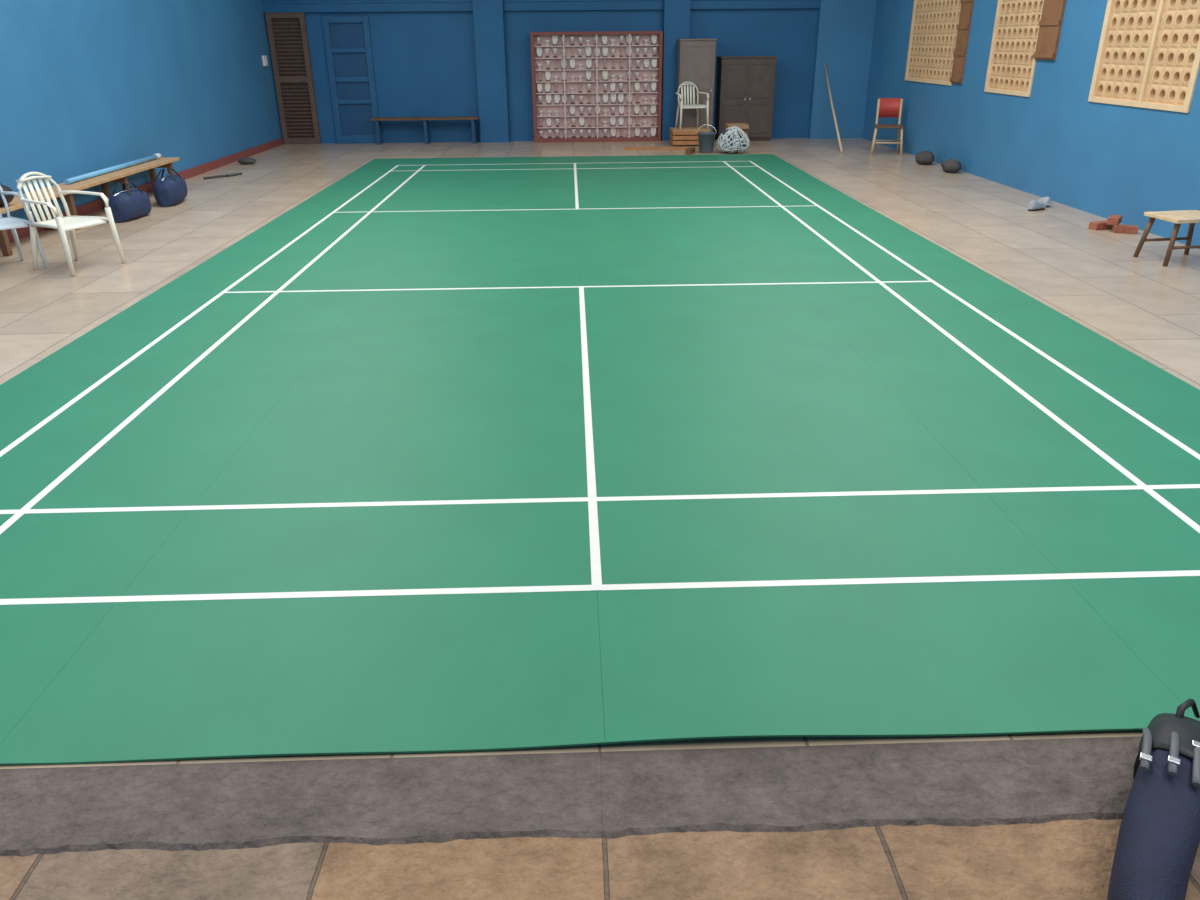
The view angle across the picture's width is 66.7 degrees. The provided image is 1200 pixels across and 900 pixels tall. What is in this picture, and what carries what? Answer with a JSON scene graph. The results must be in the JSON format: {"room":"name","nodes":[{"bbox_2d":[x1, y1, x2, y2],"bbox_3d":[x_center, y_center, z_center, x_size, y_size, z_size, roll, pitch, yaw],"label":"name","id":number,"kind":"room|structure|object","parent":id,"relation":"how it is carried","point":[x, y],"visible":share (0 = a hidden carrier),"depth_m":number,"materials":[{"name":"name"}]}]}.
{"room":"sports hall","nodes":[
{"label":"sports hall","id":0,"kind":"room"},
{"bbox_2d":[0,0,282,229],"bbox_3d":[-6.466,-3.881,8.100,0.250,4.800,22.850,-1,24,-1],"label":"wall","id":1,"kind":"structure","parent":0,"point":[87,86],"depth_m":12.46,"materials":[{"name":"blue paint"}]},
{"bbox_2d":[6,138,282,242],"bbox_3d":[-6.306,-1.865,8.818,0.025,0.130,22.500,-1,24,-1],"label":"baseboard","id":2,"kind":"structure","parent":1,"relation":"attached to","point":[97,205],"depth_m":14.32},
{"bbox_2d":[262,55,267,65],"bbox_3d":[-6.642,-7.722,18.077,0.062,0.200,0.220,-1,24,-1],"label":"switch box","id":3,"kind":"object","parent":1,"relation":"attached to","point":[264,57],"visible":1,"depth_m":18.02,"materials":[{"name":"white plastic"}]},
{"bbox_2d":[0,736,1141,856],"bbox_3d":[0.022,1.051,2.599,12.240,0.200,0.316,-1,24,-1],"label":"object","id":4,"kind":"structure","parent":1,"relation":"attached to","point":[612,794],"depth_m":2.56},
{"bbox_2d":[263,0,817,143],"bbox_3d":[-0.581,-8.630,18.564,12.240,4.800,0.250,-1,24,-1],"label":"wall","id":5,"kind":"structure","parent":0,"point":[424,62],"depth_m":18.66,"materials":[{"name":"blue paint"}]},
{"bbox_2d":[265,13,320,143],"bbox_3d":[-6.265,-7.575,18.660,0.760,2.490,0.100,-1,24,-1],"label":"door","id":6,"kind":"structure","parent":5,"relation":"in","point":[287,32],"depth_m":18.61,"materials":[{"name":"wood"}]},
{"bbox_2d":[322,16,378,143],"bbox_3d":[-5.085,-7.572,18.713,0.920,2.420,0.080,-1,24,-1],"label":"door","id":7,"kind":"structure","parent":5,"relation":"in","point":[348,46],"depth_m":18.66,"materials":[{"name":"blue paint"}]},
{"bbox_2d":[472,0,508,142],"bbox_3d":[-2.229,-8.597,18.280,0.590,4.600,0.210,-1,24,-1],"label":"pillar","id":8,"kind":"structure","parent":5,"relation":"attached to","point":[488,15],"depth_m":18.55,"materials":[{"name":"blue paint"}]},
{"bbox_2d":[262,0,819,12],"bbox_3d":[-0.579,-8.918,18.254,12.240,0.190,0.100,-1,24,-1],"label":"trim","id":9,"kind":"structure","parent":5,"relation":"attached to","point":[449,5],"depth_m":18.20,"materials":[{"name":"blue paint"}]},
{"bbox_2d":[661,0,690,140],"bbox_3d":[1.544,-8.674,18.377,0.520,4.600,0.210,-1,24,-1],"label":"trim","id":10,"kind":"structure","parent":5,"relation":"attached to","point":[676,13],"depth_m":18.51,"materials":[{"name":"blue paint"}]},
{"bbox_2d":[808,0,876,138],"bbox_3d":[4.982,-8.744,18.464,1.120,4.600,0.210,-1,24,-1],"label":"pillar","id":11,"kind":"structure","parent":5,"relation":"attached to","point":[845,28],"depth_m":18.74,"materials":[{"name":"blue paint"}]},
{"bbox_2d":[0,138,1199,768],"bbox_3d":[-0.271,-2.747,11.068,12.240,0.200,18.255,-1,24,-1],"label":"floor","id":12,"kind":"structure","parent":0,"point":[1146,307],"depth_m":9.25,"materials":[{"name":"stone"}]},
{"bbox_2d":[0,186,48,268],"bbox_3d":[-5.651,-2.112,8.464,0.618,0.867,0.644,-22,32,-40],"label":"plastic chair","id":13,"kind":"object","parent":12,"relation":"on","point":[8,222],"visible":0.92,"depth_m":8.57,"materials":[{"name":"plastic"}]},
{"bbox_2d":[16,172,126,276],"bbox_3d":[-4.985,-2.132,8.496,0.644,0.867,0.618,9,26,20],"label":"plastic chair","id":14,"kind":"object","parent":12,"relation":"on","point":[69,223],"visible":1,"depth_m":8.49,"materials":[{"name":"plastic"}]},
{"bbox_2d":[0,157,179,256],"bbox_3d":[-6.159,-3.038,11.038,0.380,0.450,4.700,-1,24,-1],"label":"bench","id":15,"kind":"object","parent":12,"relation":"on","point":[121,175],"visible":0.7,"depth_m":10.76,"materials":[{"name":"beige wood"}]},
{"bbox_2d":[0,183,13,205],"bbox_3d":[-6.081,-2.573,9.133,0.340,0.260,0.400,-1,24,-1],"label":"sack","id":16,"kind":"object","parent":15,"relation":"on","point":[9,198],"visible":0.72,"depth_m":9.12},
{"bbox_2d":[64,153,161,184],"bbox_3d":[-6.230,-3.648,11.760,0.074,0.072,2.620,-1,24,-1],"label":"pipe","id":17,"kind":"object","parent":15,"relation":"on","point":[75,179],"visible":1,"depth_m":11.55,"materials":[{"name":"blue plastic"}]},
{"bbox_2d":[108,182,150,222],"bbox_3d":[-5.697,-3.011,11.011,0.301,0.416,0.620,2,24,5],"label":"sports bag","id":18,"kind":"object","parent":12,"relation":"on","point":[129,204],"visible":0.95,"depth_m":10.85,"materials":[{"name":"fabric"}]},
{"bbox_2d":[153,168,187,206],"bbox_3d":[-5.694,-3.492,12.057,0.320,0.436,0.700,-4,24,-8],"label":"sports bag","id":19,"kind":"object","parent":12,"relation":"on","point":[171,189],"visible":1,"depth_m":11.83,"materials":[{"name":"fabric"}]},
{"bbox_2d":[203,172,241,179],"bbox_3d":[-5.930,-4.344,14.443,0.186,0.040,0.685,15,29,31],"label":"stick","id":20,"kind":"object","parent":12,"relation":"on","point":[240,173],"visible":1,"depth_m":14.43,"materials":[{"name":"wood"}]},
{"bbox_2d":[238,157,255,163],"bbox_3d":[-6.196,-5.074,15.990,0.320,0.116,0.200,-1,24,-1],"label":"stone","id":21,"kind":"object","parent":12,"relation":"on","point":[247,160],"visible":1,"depth_m":15.92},
{"bbox_2d":[371,116,478,144],"bbox_3d":[-3.601,-6.630,18.913,2.180,0.515,0.360,-1,24,-1],"label":"bench","id":22,"kind":"object","parent":12,"relation":"on","point":[473,119],"visible":1,"depth_m":18.76,"materials":[{"name":"brown wood"}]},
{"bbox_2d":[530,31,662,141],"bbox_3d":[-0.063,-7.480,18.802,2.660,2.100,0.270,-1,24,-1],"label":"showcase","id":23,"kind":"object","parent":12,"relation":"on","point":[596,74],"visible":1,"depth_m":18.77,"materials":[{"name":"wood"}]},
{"bbox_2d":[536,47,541,57],"bbox_3d":[-1.230,-8.055,18.465,0.113,0.195,0.054,-8,25,-17],"label":"trophy","id":24,"kind":"object","parent":23,"relation":"on","point":[538,49],"visible":1,"depth_m":18.45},
{"bbox_2d":[537,84,541,92],"bbox_3d":[-1.240,-7.434,18.729,0.103,0.178,0.050,-1,24,-1],"label":"trophy","id":25,"kind":"object","parent":23,"relation":"on","point":[539,86],"visible":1,"depth_m":18.72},
{"bbox_2d":[537,95,542,104],"bbox_3d":[-1.238,-7.234,18.831,0.109,0.174,0.094,18,30,36],"label":"trophy","id":26,"kind":"object","parent":23,"relation":"on","point":[540,98],"visible":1,"depth_m":18.80,"materials":[{"name":"metal"}]},
{"bbox_2d":[544,49,549,57],"bbox_3d":[-1.074,-8.045,18.469,0.106,0.170,0.092,-15,28,-29],"label":"trophy","id":27,"kind":"object","parent":23,"relation":"on","point":[546,51],"visible":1,"depth_m":18.45,"materials":[{"name":"metal"}]},
{"bbox_2d":[545,71,550,80],"bbox_3d":[-1.065,-7.650,18.650,0.110,0.190,0.053,-4,24,-8],"label":"trophy","id":28,"kind":"object","parent":23,"relation":"on","point":[547,73],"visible":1,"depth_m":18.63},
{"bbox_2d":[545,83,550,92],"bbox_3d":[-1.075,-7.452,18.740,0.115,0.199,0.055,2,24,7],"label":"trophy","id":29,"kind":"object","parent":23,"relation":"on","point":[547,85],"visible":1,"depth_m":18.73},
{"bbox_2d":[545,60,550,69],"bbox_3d":[-1.058,-7.839,18.551,0.093,0.172,0.107,-16,29,-31],"label":"trophy","id":30,"kind":"object","parent":23,"relation":"on","point":[548,63],"visible":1,"depth_m":18.52,"materials":[{"name":"metal"}]},
{"bbox_2d":[546,94,550,104],"bbox_3d":[-1.061,-7.243,18.821,0.113,0.196,0.054,-4,24,-7],"label":"trophy","id":31,"kind":"object","parent":23,"relation":"on","point":[548,96],"visible":1,"depth_m":18.81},
{"bbox_2d":[546,118,550,126],"bbox_3d":[-1.065,-6.832,19.016,0.101,0.175,0.049,-4,24,-7],"label":"trophy","id":32,"kind":"object","parent":23,"relation":"on","point":[548,120],"visible":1,"depth_m":19.00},
{"bbox_2d":[547,129,552,137],"bbox_3d":[-1.051,-6.630,19.108,0.094,0.174,0.109,-22,32,-39],"label":"trophy","id":33,"kind":"object","parent":23,"relation":"on","point":[549,132],"visible":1,"depth_m":19.08,"materials":[{"name":"metal"}]},
{"bbox_2d":[552,35,557,45],"bbox_3d":[-0.907,-8.262,18.371,0.116,0.201,0.056,5,25,13],"label":"trophy","id":34,"kind":"object","parent":23,"relation":"on","point":[554,37],"visible":1,"depth_m":18.36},
{"bbox_2d":[552,48,557,57],"bbox_3d":[-0.908,-8.049,18.472,0.094,0.174,0.108,-18,29,-33],"label":"trophy","id":35,"kind":"object","parent":23,"relation":"on","point":[555,51],"visible":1,"depth_m":18.44,"materials":[{"name":"metal"}]},
{"bbox_2d":[554,95,559,103],"bbox_3d":[-0.887,-7.243,18.830,0.107,0.185,0.052,-2,24,-3],"label":"trophy","id":36,"kind":"object","parent":23,"relation":"on","point":[556,97],"visible":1,"depth_m":18.82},
{"bbox_2d":[554,129,559,137],"bbox_3d":[-0.900,-6.633,19.112,0.094,0.174,0.108,-22,32,-39],"label":"trophy","id":37,"kind":"object","parent":23,"relation":"on","point":[555,130],"visible":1,"depth_m":19.08,"materials":[{"name":"metal"}]},
{"bbox_2d":[561,59,565,69],"bbox_3d":[-0.742,-7.856,18.561,0.110,0.190,0.053,-8,25,-15],"label":"trophy","id":38,"kind":"object","parent":23,"relation":"on","point":[562,68],"visible":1,"depth_m":18.55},
{"bbox_2d":[562,72,566,80],"bbox_3d":[-0.729,-7.646,18.653,0.101,0.174,0.048,5,25,13],"label":"trophy","id":39,"kind":"object","parent":23,"relation":"on","point":[562,72],"visible":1,"depth_m":18.64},
{"bbox_2d":[569,95,574,103],"bbox_3d":[-0.564,-7.250,18.848,0.112,0.179,0.097,-20,31,-37],"label":"trophy","id":40,"kind":"object","parent":23,"relation":"on","point":[571,96],"visible":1,"depth_m":18.82,"materials":[{"name":"metal"}]},
{"bbox_2d":[570,106,574,115],"bbox_3d":[-0.571,-7.051,18.936,0.108,0.187,0.052,-7,25,-13],"label":"trophy","id":41,"kind":"object","parent":23,"relation":"on","point":[572,108],"visible":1,"depth_m":18.93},
{"bbox_2d":[570,59,574,68],"bbox_3d":[-0.561,-7.859,18.562,0.111,0.192,0.053,-5,25,-11],"label":"trophy","id":42,"kind":"object","parent":23,"relation":"on","point":[572,61],"visible":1,"depth_m":18.55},
{"bbox_2d":[570,36,575,45],"bbox_3d":[-0.560,-8.261,18.395,0.094,0.173,0.108,20,31,38],"label":"trophy","id":43,"kind":"object","parent":23,"relation":"on","point":[572,39],"visible":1,"depth_m":18.37,"materials":[{"name":"metal"}]},
{"bbox_2d":[570,118,576,126],"bbox_3d":[-0.553,-6.835,19.021,0.105,0.168,0.091,19,30,36],"label":"trophy","id":44,"kind":"object","parent":23,"relation":"on","point":[573,121],"visible":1,"depth_m":18.99,"materials":[{"name":"metal"}]},
{"bbox_2d":[579,117,583,126],"bbox_3d":[-0.381,-6.849,19.024,0.108,0.186,0.052,-5,25,-9],"label":"trophy","id":45,"kind":"object","parent":23,"relation":"on","point":[581,119],"visible":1,"depth_m":19.01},
{"bbox_2d":[578,129,584,137],"bbox_3d":[-0.389,-6.636,19.114,0.106,0.169,0.091,-19,30,-35],"label":"trophy","id":46,"kind":"object","parent":23,"relation":"on","point":[581,132],"visible":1,"depth_m":19.09,"materials":[{"name":"metal"}]},
{"bbox_2d":[586,47,590,56],"bbox_3d":[-0.233,-8.076,18.493,0.113,0.195,0.054,2,24,6],"label":"trophy","id":47,"kind":"object","parent":23,"relation":"on","point":[588,49],"visible":1,"depth_m":18.48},
{"bbox_2d":[586,71,590,80],"bbox_3d":[-0.235,-7.666,18.670,0.109,0.188,0.052,-7,25,-14],"label":"trophy","id":48,"kind":"object","parent":23,"relation":"on","point":[588,73],"visible":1,"depth_m":18.66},
{"bbox_2d":[586,59,591,68],"bbox_3d":[-0.226,-7.875,18.582,0.116,0.200,0.056,-2,24,-4],"label":"trophy","id":49,"kind":"object","parent":23,"relation":"on","point":[588,61],"visible":1,"depth_m":18.57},
{"bbox_2d":[534,45,658,46],"bbox_3d":[-0.068,-8.182,18.443,2.540,0.018,0.130,-1,24,-1],"label":"shelf","id":50,"kind":"object","parent":23,"relation":"attached to","point":[534,45],"depth_m":18.41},
{"bbox_2d":[535,80,657,82],"bbox_3d":[-0.063,-7.574,18.715,2.540,0.018,0.130,-1,24,-1],"label":"shelf","id":51,"kind":"object","parent":23,"relation":"attached to","point":[536,81],"depth_m":18.75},
{"bbox_2d":[535,57,658,58],"bbox_3d":[-0.067,-7.979,18.534,2.540,0.018,0.130,-1,24,-1],"label":"shelf","id":52,"kind":"object","parent":23,"relation":"attached to","point":[535,57],"depth_m":18.50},
{"bbox_2d":[535,68,658,70],"bbox_3d":[-0.065,-7.777,18.625,2.540,0.018,0.130,-1,24,-1],"label":"shelf","id":53,"kind":"object","parent":23,"relation":"attached to","point":[536,69],"depth_m":18.65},
{"bbox_2d":[536,92,657,93],"bbox_3d":[-0.061,-7.372,18.806,2.540,0.018,0.130,-1,24,-1],"label":"shelf","id":54,"kind":"object","parent":23,"relation":"attached to","point":[536,92],"depth_m":18.77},
{"bbox_2d":[536,103,657,105],"bbox_3d":[-0.059,-7.169,18.897,2.540,0.018,0.130,-1,24,-1],"label":"shelf","id":55,"kind":"object","parent":23,"relation":"attached to","point":[543,104],"depth_m":18.88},
{"bbox_2d":[595,106,599,114],"bbox_3d":[-0.047,-7.057,18.938,0.108,0.187,0.052,-2,24,-4],"label":"trophy","id":56,"kind":"object","parent":23,"relation":"on","point":[595,106],"visible":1,"depth_m":18.93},
{"bbox_2d":[537,114,657,116],"bbox_3d":[-0.058,-6.967,18.988,2.540,0.018,0.130,-1,24,-1],"label":"shelf","id":57,"kind":"object","parent":23,"relation":"attached to","point":[538,115],"depth_m":19.00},
{"bbox_2d":[537,126,657,127],"bbox_3d":[-0.056,-6.764,19.079,2.540,0.018,0.130,-1,24,-1],"label":"shelf","id":58,"kind":"object","parent":23,"relation":"attached to","point":[537,126],"depth_m":19.04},
{"bbox_2d":[602,36,606,44],"bbox_3d":[0.095,-8.271,18.400,0.103,0.178,0.050,-4,24,-7],"label":"trophy","id":59,"kind":"object","parent":23,"relation":"on","point":[604,38],"visible":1,"depth_m":18.39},
{"bbox_2d":[603,94,607,103],"bbox_3d":[0.114,-7.265,18.857,0.108,0.187,0.052,-2,24,-4],"label":"trophy","id":60,"kind":"object","parent":23,"relation":"on","point":[605,96],"visible":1,"depth_m":18.84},
{"bbox_2d":[603,71,607,80],"bbox_3d":[0.105,-7.666,18.669,0.107,0.185,0.051,0,24,2],"label":"trophy","id":61,"kind":"object","parent":23,"relation":"on","point":[605,73],"visible":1,"depth_m":18.66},
{"bbox_2d":[603,48,607,56],"bbox_3d":[0.107,-8.069,18.488,0.104,0.181,0.050,2,24,5],"label":"trophy","id":62,"kind":"object","parent":23,"relation":"on","point":[605,50],"visible":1,"depth_m":18.48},
{"bbox_2d":[610,83,614,91],"bbox_3d":[0.265,-7.467,18.769,0.105,0.182,0.050,5,25,13],"label":"trophy","id":63,"kind":"object","parent":23,"relation":"on","point":[612,85],"visible":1,"depth_m":18.76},
{"bbox_2d":[610,116,615,126],"bbox_3d":[0.270,-6.873,19.048,0.116,0.201,0.056,-4,24,-9],"label":"trophy","id":64,"kind":"object","parent":23,"relation":"on","point":[612,118],"visible":1,"depth_m":19.03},
{"bbox_2d":[611,93,615,103],"bbox_3d":[0.278,-7.277,18.864,0.116,0.200,0.056,2,24,6],"label":"trophy","id":65,"kind":"object","parent":23,"relation":"on","point":[613,95],"visible":1,"depth_m":18.85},
{"bbox_2d":[611,128,615,137],"bbox_3d":[0.279,-6.667,19.142,0.111,0.192,0.053,-8,25,-16],"label":"trophy","id":66,"kind":"object","parent":23,"relation":"on","point":[613,130],"visible":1,"depth_m":19.14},
{"bbox_2d":[618,93,623,103],"bbox_3d":[0.432,-7.274,18.859,0.114,0.197,0.055,0,24,0],"label":"trophy","id":67,"kind":"object","parent":23,"relation":"on","point":[620,95],"visible":1,"depth_m":18.85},
{"bbox_2d":[619,105,623,114],"bbox_3d":[0.447,-7.074,18.968,0.108,0.187,0.052,-4,24,-9],"label":"trophy","id":68,"kind":"object","parent":23,"relation":"on","point":[621,107],"visible":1,"depth_m":18.96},
{"bbox_2d":[619,117,623,125],"bbox_3d":[0.443,-6.866,19.061,0.101,0.174,0.048,2,24,5],"label":"trophy","id":69,"kind":"object","parent":23,"relation":"on","point":[621,119],"visible":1,"depth_m":19.04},
{"bbox_2d":[618,35,624,44],"bbox_3d":[0.440,-8.285,18.423,0.111,0.177,0.096,11,26,23],"label":"trophy","id":70,"kind":"object","parent":23,"relation":"on","point":[623,36],"visible":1,"depth_m":18.39,"materials":[{"name":"metal"}]},
{"bbox_2d":[626,47,631,56],"bbox_3d":[0.591,-8.092,18.513,0.112,0.194,0.054,-8,25,-16],"label":"trophy","id":71,"kind":"object","parent":23,"relation":"on","point":[627,48],"visible":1,"depth_m":18.50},
{"bbox_2d":[626,35,631,44],"bbox_3d":[0.590,-8.299,18.423,0.116,0.200,0.056,0,24,2],"label":"trophy","id":72,"kind":"object","parent":23,"relation":"on","point":[627,36],"visible":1,"depth_m":18.41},
{"bbox_2d":[627,93,631,103],"bbox_3d":[0.615,-7.284,18.876,0.115,0.199,0.055,4,24,9],"label":"trophy","id":73,"kind":"object","parent":23,"relation":"on","point":[627,93],"visible":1,"depth_m":18.86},
{"bbox_2d":[634,105,639,114],"bbox_3d":[0.765,-7.083,18.967,0.115,0.199,0.055,-4,24,-7],"label":"trophy","id":74,"kind":"object","parent":23,"relation":"on","point":[636,107],"visible":1,"depth_m":18.96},
{"bbox_2d":[635,127,639,136],"bbox_3d":[0.787,-6.678,19.152,0.113,0.195,0.054,-5,25,-10],"label":"trophy","id":75,"kind":"object","parent":23,"relation":"on","point":[637,129],"visible":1,"depth_m":19.14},
{"bbox_2d":[635,83,639,91],"bbox_3d":[0.764,-7.477,18.783,0.104,0.181,0.050,-2,24,-4],"label":"trophy","id":76,"kind":"object","parent":23,"relation":"on","point":[637,85],"visible":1,"depth_m":18.77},
{"bbox_2d":[634,48,640,56],"bbox_3d":[0.762,-8.082,18.528,0.101,0.161,0.087,-18,30,-34],"label":"trophy","id":77,"kind":"object","parent":23,"relation":"on","point":[637,51],"visible":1,"depth_m":18.50,"materials":[{"name":"metal"}]},
{"bbox_2d":[644,59,648,68],"bbox_3d":[0.948,-7.891,18.617,0.104,0.179,0.050,-6,25,-11],"label":"trophy","id":78,"kind":"object","parent":23,"relation":"on","point":[646,61],"visible":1,"depth_m":18.61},
{"bbox_2d":[651,104,655,114],"bbox_3d":[1.111,-7.095,18.982,0.116,0.201,0.056,-1,24,0],"label":"trophy","id":79,"kind":"object","parent":23,"relation":"on","point":[653,106],"visible":1,"depth_m":18.97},
{"bbox_2d":[651,127,655,136],"bbox_3d":[1.121,-6.680,19.146,0.114,0.198,0.055,3,24,8],"label":"trophy","id":80,"kind":"object","parent":23,"relation":"on","point":[653,129],"visible":1,"depth_m":19.13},
{"bbox_2d":[651,82,655,91],"bbox_3d":[1.110,-7.481,18.786,0.104,0.180,0.050,3,24,8],"label":"trophy","id":81,"kind":"object","parent":23,"relation":"on","point":[653,84],"visible":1,"depth_m":18.77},
{"bbox_2d":[651,35,656,44],"bbox_3d":[1.093,-8.296,18.423,0.109,0.188,0.052,-6,25,-13],"label":"trophy","id":82,"kind":"object","parent":23,"relation":"on","point":[653,37],"visible":1,"depth_m":18.41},
{"bbox_2d":[652,59,656,68],"bbox_3d":[1.109,-7.888,18.605,0.105,0.182,0.050,-2,24,-3],"label":"trophy","id":83,"kind":"object","parent":23,"relation":"on","point":[654,61],"visible":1,"depth_m":18.60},
{"bbox_2d":[652,47,657,56],"bbox_3d":[1.113,-8.093,18.527,0.110,0.176,0.095,10,26,22],"label":"trophy","id":84,"kind":"object","parent":23,"relation":"on","point":[654,50],"visible":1,"depth_m":18.49,"materials":[{"name":"metal"}]},
{"bbox_2d":[0,154,1199,764],"bbox_3d":[-0.225,-2.247,9.665,7.260,0.038,15.265,-1,24,-1],"label":"mat","id":85,"kind":"object","parent":12,"relation":"on","point":[369,474],"visible":1,"depth_m":4.25,"materials":[{"name":"green plastic"}]},
{"bbox_2d":[625,147,689,149],"bbox_3d":[1.120,-5.845,17.651,1.280,0.040,0.180,0,24,2],"label":"plank","id":86,"kind":"object","parent":12,"relation":"on","point":[626,148],"visible":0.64,"depth_m":17.57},
{"bbox_2d":[670,127,709,146],"bbox_3d":[1.804,-6.301,18.319,0.740,0.313,0.608,-1,24,-1],"label":"crate","id":87,"kind":"object","parent":12,"relation":"on","point":[686,135],"visible":0.73,"depth_m":18.06,"materials":[{"name":"orange wood"}]},
{"bbox_2d":[675,81,708,129],"bbox_3d":[1.806,-6.851,18.112,0.618,0.867,0.644,-5,25,-9],"label":"plastic chair","id":88,"kind":"object","parent":87,"relation":"on","point":[680,106],"visible":1,"depth_m":18.20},
{"bbox_2d":[685,147,694,154],"bbox_3d":[1.683,-5.572,16.971,0.100,0.090,0.400,7,25,17],"label":"wood block","id":89,"kind":"object","parent":12,"relation":"on","point":[691,150],"visible":1,"depth_m":16.82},
{"bbox_2d":[676,39,716,131],"bbox_3d":[1.942,-7.315,18.577,0.740,1.950,0.542,-1,24,-1],"label":"tall cabinet","id":90,"kind":"object","parent":12,"relation":"on","point":[695,57],"visible":0.64,"depth_m":18.25,"materials":[{"name":"metal"}]},
{"bbox_2d":[697,125,716,152],"bbox_3d":[1.988,-5.802,16.988,0.366,0.489,0.360,-1,24,-1],"label":"bucket","id":91,"kind":"object","parent":12,"relation":"on","point":[706,140],"visible":1,"depth_m":16.91,"materials":[{"name":"plastic"}]},
{"bbox_2d":[716,126,749,152],"bbox_3d":[2.487,-5.748,16.894,0.608,0.481,0.472,-6,25,-11],"label":"net","id":92,"kind":"object","parent":12,"relation":"on","point":[731,141],"visible":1,"depth_m":16.77,"materials":[{"name":"fabric"}]},
{"bbox_2d":[724,123,748,135],"bbox_3d":[2.685,-6.214,17.974,0.400,0.423,0.578,-1,24,-1],"label":"carton","id":93,"kind":"object","parent":12,"relation":"on","point":[743,126],"visible":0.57,"depth_m":17.74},
{"bbox_2d":[715,56,777,140],"bbox_3d":[2.993,-7.249,18.812,1.130,1.620,0.612,-1,24,-1],"label":"tall cabinet","id":94,"kind":"object","parent":12,"relation":"on","point":[745,84],"visible":0.9,"depth_m":18.54,"materials":[{"name":"wood"}]},
{"bbox_2d":[824,63,842,152],"bbox_3d":[4.539,-6.722,17.770,0.044,1.483,2.648,1,24,3],"label":"pole","id":95,"kind":"object","parent":12,"relation":"on","point":[831,101],"visible":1,"depth_m":17.66,"materials":[{"name":"brown wood"}]},
{"bbox_2d":[870,98,902,154],"bbox_3d":[5.257,-5.899,16.604,0.563,0.932,0.579,5,25,12],"label":"wooden chair","id":96,"kind":"object","parent":12,"relation":"on","point":[886,107],"visible":1,"depth_m":16.68,"materials":[{"name":"brown wood"}]},
{"bbox_2d":[915,151,934,164],"bbox_3d":[5.424,-4.888,15.221,0.307,0.212,0.442,-1,24,-1],"label":"stone","id":97,"kind":"object","parent":12,"relation":"on","point":[924,157],"visible":1,"depth_m":15.10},
{"bbox_2d":[941,159,961,172],"bbox_3d":[5.517,-4.468,14.306,0.302,0.194,0.539,-1,24,-1],"label":"stone","id":98,"kind":"object","parent":12,"relation":"on","point":[951,165],"visible":1,"depth_m":14.17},
{"bbox_2d":[1027,200,1045,210],"bbox_3d":[5.327,-2.985,11.097,0.294,0.120,0.108,-14,27,-27],"label":"shoe","id":99,"kind":"object","parent":12,"relation":"on","point":[1034,205],"visible":1,"depth_m":11.04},
{"bbox_2d":[1037,197,1050,207],"bbox_3d":[5.547,-3.112,11.376,0.108,0.120,0.294,1,24,2],"label":"shoe","id":100,"kind":"object","parent":12,"relation":"on","point":[1046,200],"visible":0.8,"depth_m":11.26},
{"bbox_2d":[1088,221,1112,229],"bbox_3d":[5.486,-2.460,9.978,0.230,0.075,0.110,-8,25,-17],"label":"brick","id":101,"kind":"object","parent":12,"relation":"on","point":[1096,225],"visible":0.83,"depth_m":9.93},
{"bbox_2d":[1106,214,1122,224],"bbox_3d":[5.568,-2.490,9.858,0.110,0.075,0.230,17,29,33],"label":"brick","id":102,"kind":"object","parent":101,"relation":"on","point":[1113,219],"visible":1,"depth_m":9.78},
{"bbox_2d":[1112,225,1138,233],"bbox_3d":[5.633,-2.369,9.772,0.230,0.075,0.110,9,26,19],"label":"brick","id":103,"kind":"object","parent":12,"relation":"on","point":[1126,229],"visible":1,"depth_m":9.73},
{"bbox_2d":[1133,210,1199,265],"bbox_3d":[5.414,-1.975,8.482,0.580,0.424,0.440,-4,24,-8],"label":"stool","id":104,"kind":"object","parent":12,"relation":"on","point":[1180,217],"visible":1,"depth_m":8.43,"materials":[{"name":"brown wood"}]},
{"bbox_2d":[0,819,1199,899],"bbox_3d":[0.089,1.939,0.646,12.240,0.178,4.080,-1,24,-1],"label":"floor","id":105,"kind":"structure","parent":0,"point":[1069,859],"depth_m":2.35,"materials":[{"name":"tile"}]},
{"bbox_2d":[1107,698,1199,899],"bbox_3d":[1.402,0.967,2.256,0.202,0.220,1.100,15,29,32],"label":"racket bag","id":106,"kind":"object","parent":105,"relation":"on","point":[1158,841],"visible":1,"depth_m":2.25,"materials":[{"name":"blue fabric"}]},
{"bbox_2d":[862,0,1199,248],"bbox_3d":[6.017,-4.135,8.418,0.250,4.800,22.850,-1,24,-1],"label":"wall","id":107,"kind":"structure","parent":0,"point":[1103,160],"depth_m":11.62,"materials":[{"name":"blue paint"}]},
{"bbox_2d":[905,0,973,85],"bbox_3d":[5.744,-7.128,15.191,0.270,1.880,2.630,-1,24,-1],"label":"wall panel","id":108,"kind":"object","parent":107,"relation":"in","point":[940,29],"depth_m":15.25,"materials":[{"name":"wood"}]},
{"bbox_2d":[950,0,973,82],"bbox_3d":[5.669,-6.692,14.161,0.050,1.830,0.400,-1,24,-1],"label":"shutter","id":109,"kind":"object","parent":108,"relation":"attached to","point":[966,8],"depth_m":14.26,"materials":[{"name":"wood"}]},
{"bbox_2d":[984,0,1065,96],"bbox_3d":[5.844,-5.880,12.250,0.270,2.070,1.960,-1,24,-1],"label":"wall panel","id":110,"kind":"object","parent":107,"relation":"in","point":[1025,31],"depth_m":12.49,"materials":[{"name":"wood"}]},
{"bbox_2d":[1033,0,1065,59],"bbox_3d":[5.755,-5.798,11.495,0.050,1.600,0.520,-1,24,-1],"label":"shutter","id":111,"kind":"object","parent":110,"relation":"attached to","point":[1052,13],"depth_m":11.64,"materials":[{"name":"wood"}]},
{"bbox_2d":[1088,0,1199,112],"bbox_3d":[5.952,-4.621,9.601,0.240,1.880,1.910,-1,24,-1],"label":"wall panel","id":112,"kind":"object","parent":107,"relation":"in","point":[1148,54],"depth_m":9.73,"materials":[{"name":"wood"}]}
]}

